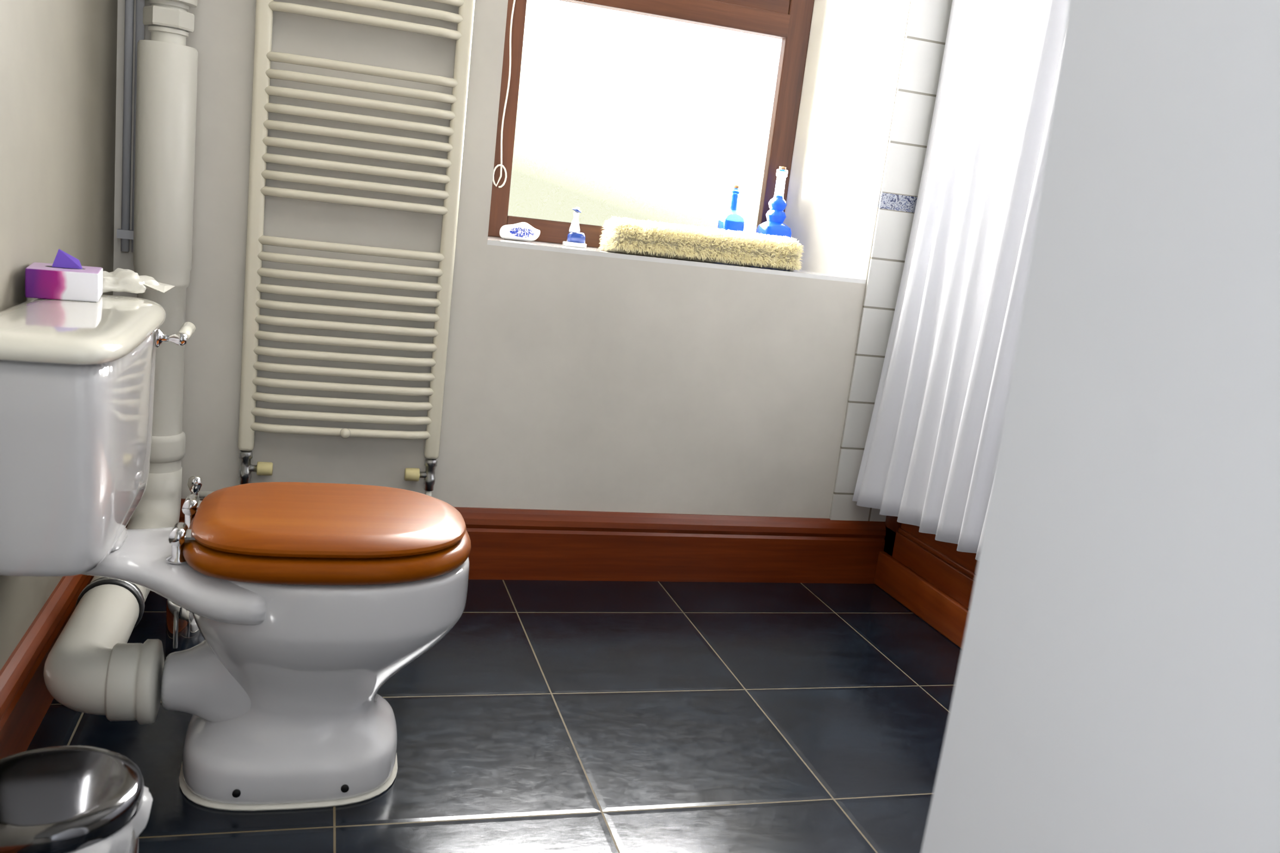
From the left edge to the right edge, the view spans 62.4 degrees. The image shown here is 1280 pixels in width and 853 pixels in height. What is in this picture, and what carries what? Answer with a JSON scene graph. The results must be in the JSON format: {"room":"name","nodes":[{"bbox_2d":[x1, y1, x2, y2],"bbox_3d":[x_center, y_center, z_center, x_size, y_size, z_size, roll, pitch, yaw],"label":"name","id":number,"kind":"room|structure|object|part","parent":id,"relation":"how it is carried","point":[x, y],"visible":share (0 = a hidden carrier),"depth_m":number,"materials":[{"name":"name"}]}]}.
{"room":"bathroom","nodes":[
{"label":"bathroom","id":0,"kind":"room"},
{"bbox_2d":[0,0,117,670],"bbox_3d":[-0.733,-0.272,0.212,0.350,2.460,4.600,3,12,-17],"label":"wall","id":1,"kind":"structure","parent":0,"point":[58,58],"depth_m":1.89,"materials":[{"name":"beige paint"}]},
{"bbox_2d":[0,574,94,758],"bbox_3d":[-0.677,0.794,0.483,0.028,0.170,4.600,3,12,-17],"label":"baseboard","id":2,"kind":"structure","parent":1,"relation":"attached to","point":[25,699],"depth_m":1.86,"materials":[{"name":"brown wood"}]},
{"bbox_2d":[43,0,198,724],"bbox_3d":[-0.901,-0.722,1.948,0.194,2.312,0.982,3,12,-17],"label":"pipe","id":3,"kind":"object","parent":1,"relation":"attached to","point":[91,667],"visible":0.85,"depth_m":2.32,"materials":[{"name":"white plastic"}]},
{"bbox_2d":[26,579,961,852],"bbox_3d":[0.681,0.982,0.926,3.600,0.060,4.600,3,12,-17],"label":"floor","id":4,"kind":"structure","parent":0,"point":[552,716],"depth_m":2.15,"materials":[{"name":"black tile"}]},
{"bbox_2d":[0,745,152,852],"bbox_3d":[-0.722,0.566,1.280,0.224,0.287,0.224,10,12,17],"label":"pedal bin","id":5,"kind":"object","parent":4,"relation":"on","point":[60,799],"visible":1,"depth_m":1.24,"materials":[{"name":"silver metal"}]},
{"bbox_2d":[165,474,204,657],"bbox_3d":[-0.937,0.293,2.212,0.094,0.397,0.094,3,12,-17],"label":"toilet brush holder","id":6,"kind":"object","parent":4,"relation":"on","point":[189,635],"visible":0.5,"depth_m":2.19,"materials":[{"name":"silver metal"}]},
{"bbox_2d":[165,598,204,657],"bbox_3d":[-0.952,0.423,2.238,0.094,0.130,0.094,3,12,-17],"label":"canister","id":7,"kind":"object","parent":6,"relation":"on","point":[189,635],"depth_m":2.20,"materials":[{"name":"silver metal"}]},
{"bbox_3d":[-0.930,0.230,2.199,0.029,0.267,0.029,3,12,-17],"label":"brush handle","id":8,"kind":"part","parent":6,"relation":"part of","materials":[{"name":"silver metal"}]},
{"bbox_2d":[0,294,471,811],"bbox_3d":[-0.665,0.214,1.792,0.748,0.781,0.555,3,12,-17],"label":"toilet","id":9,"kind":"object","parent":4,"relation":"on","point":[304,599],"visible":0.99,"depth_m":1.68,"materials":[{"name":"white ceramic"}]},
{"bbox_2d":[25,248,102,301],"bbox_3d":[-0.959,-0.256,1.764,0.106,0.078,0.106,2,13,-24],"label":"tissue box","id":10,"kind":"object","parent":9,"relation":"on","point":[65,279],"visible":1,"depth_m":1.73,"materials":[{"name":"multicoloured cardboard"}]},
{"bbox_3d":[-0.875,-0.161,1.640,0.219,0.039,0.558,3,12,-17],"label":"cistern lid","id":11,"kind":"part","parent":9,"relation":"part of","materials":[{"name":"beige ceramic"}]},
{"bbox_2d":[102,268,174,293],"bbox_3d":[-0.939,-0.266,1.923,0.152,0.036,0.184,3,12,-17],"label":"plastic bag","id":12,"kind":"object","parent":9,"relation":"on","point":[119,280],"visible":0.75,"depth_m":1.89,"materials":[{"name":"white"}]},
{"bbox_3d":[-0.734,0.192,1.680,0.034,0.044,0.034,3,12,-17],"label":"seat hinge post","id":13,"kind":"part","parent":9,"relation":"part of","materials":[{"name":"silver metal"}]},
{"bbox_3d":[-0.808,-0.168,1.880,0.025,0.028,0.079,3,12,-17],"label":"flush lever handle","id":14,"kind":"part","parent":9,"relation":"part of","materials":[{"name":"beige ceramic"}]},
{"bbox_3d":[-0.778,0.157,1.830,0.034,0.044,0.034,3,12,-17],"label":"seat hinge post","id":15,"kind":"part","parent":9,"relation":"part of","materials":[{"name":"silver metal"}]},
{"bbox_3d":[-0.525,0.153,1.818,0.446,0.030,0.370,3,12,-17],"label":"seat lid","id":16,"kind":"part","parent":9,"relation":"part of","materials":[{"name":"brown wood"}]},
{"bbox_2d":[874,515,978,648],"bbox_3d":[1.340,0.419,2.502,0.750,0.560,1.738,3,12,-17],"label":"bath panel","id":17,"kind":"object","parent":4,"relation":"on","point":[934,580],"visible":0.22,"depth_m":2.97,"materials":[{"name":"brown wood"}]},
{"bbox_2d":[113,0,911,518],"bbox_3d":[0.141,-0.738,2.998,3.600,2.460,0.340,3,12,-17],"label":"wall","id":18,"kind":"structure","parent":0,"point":[573,381],"depth_m":2.83,"materials":[{"name":"white paint"}]},
{"bbox_2d":[116,0,144,252],"bbox_3d":[-1.105,-1.189,2.324,0.054,1.600,0.036,3,12,-17],"label":"pipe","id":19,"kind":"object","parent":18,"relation":"attached to","point":[125,234],"visible":0.65,"depth_m":2.41,"materials":[{"name":"grey metal"}]},
{"bbox_2d":[198,0,475,497],"bbox_3d":[-0.746,-0.490,2.567,0.599,1.455,0.083,3,12,-17],"label":"towel radiator","id":20,"kind":"object","parent":18,"relation":"attached to","point":[263,56],"visible":1,"depth_m":2.57,"materials":[{"name":"beige metal"}]},
{"bbox_2d":[125,498,886,583],"bbox_3d":[-0.270,0.329,2.933,2.190,0.195,0.032,3,12,-17],"label":"baseboard","id":21,"kind":"structure","parent":18,"relation":"attached to","point":[507,544],"depth_m":3.02,"materials":[{"name":"brown wood"}]},
{"bbox_2d":[487,0,814,248],"bbox_3d":[0.038,-1.070,2.997,0.922,1.137,0.076,3,12,-17],"label":"window","id":22,"kind":"structure","parent":18,"relation":"in","point":[654,110],"depth_m":3.03,"materials":[{"name":"brown wood"}]},
{"bbox_3d":[-0.341,-1.101,2.842,0.041,0.903,0.007,3,12,-17],"label":"pull cord","id":23,"kind":"part","parent":22,"relation":"part of","materials":[{"name":"white fabric"}]},
{"bbox_2d":[487,236,866,283],"bbox_3d":[0.090,-0.477,3.013,1.093,0.012,0.280,3,12,-17],"label":"window sill","id":24,"kind":"structure","parent":18,"relation":"attached to","point":[491,240],"depth_m":2.88,"materials":[{"name":"white paint"}]},
{"bbox_2d":[499,221,540,241],"bbox_3d":[-0.328,-0.533,2.888,0.112,0.052,0.047,3,12,-17],"label":"clog","id":25,"kind":"object","parent":24,"relation":"on","point":[523,231],"visible":1,"depth_m":2.87,"materials":[{"name":"ceramic"}]},
{"bbox_2d":[562,206,586,248],"bbox_3d":[-0.176,-0.553,2.928,0.060,0.109,0.044,3,12,-17],"label":"porcelain figurine","id":26,"kind":"object","parent":24,"relation":"on","point":[575,238],"visible":1,"depth_m":2.92,"materials":[{"name":"white ceramic"}]},
{"bbox_2d":[597,216,804,270],"bbox_3d":[0.178,-0.511,2.953,0.593,0.098,0.166,3,12,-17],"label":"towel","id":27,"kind":"object","parent":24,"relation":"on","point":[626,235],"visible":1,"depth_m":2.89,"materials":[{"name":"beige fabric"}]},
{"bbox_2d":[717,184,744,232],"bbox_3d":[0.267,-0.595,3.101,0.065,0.223,0.065,3,12,-17],"label":"glass bottle","id":28,"kind":"object","parent":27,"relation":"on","point":[731,219],"visible":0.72,"depth_m":3.08,"materials":[{"name":"blue glass"}]},
{"bbox_2d":[756,166,791,238],"bbox_3d":[0.403,-0.621,3.135,0.090,0.293,0.090,3,12,-17],"label":"glass bottle","id":29,"kind":"object","parent":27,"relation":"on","point":[775,216],"visible":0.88,"depth_m":3.11,"materials":[{"name":"blue glass"}]},
{"bbox_2d":[829,0,952,521],"bbox_3d":[1.143,-0.768,3.098,0.932,2.210,0.009,3,12,-17],"label":"wall tiles","id":30,"kind":"structure","parent":18,"relation":"attached to","point":[928,21],"depth_m":3.02,"materials":[{"name":"white tile"}]},
{"bbox_2d":[852,0,1069,560],"bbox_3d":[1.019,-0.453,2.153,0.118,1.799,1.850,3,12,-17],"label":"shower curtain","id":31,"kind":"object","parent":18,"relation":"attached to","point":[928,462],"visible":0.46,"depth_m":2.71,"materials":[{"name":"white fabric"}]},
{"bbox_2d":[920,0,1279,852],"bbox_3d":[0.673,0.026,-0.434,0.165,2.460,2.488,3,12,-17],"label":"wall","id":32,"kind":"structure","parent":0,"point":[1117,688],"depth_m":0.64,"materials":[{"name":"white paint"}]}
]}

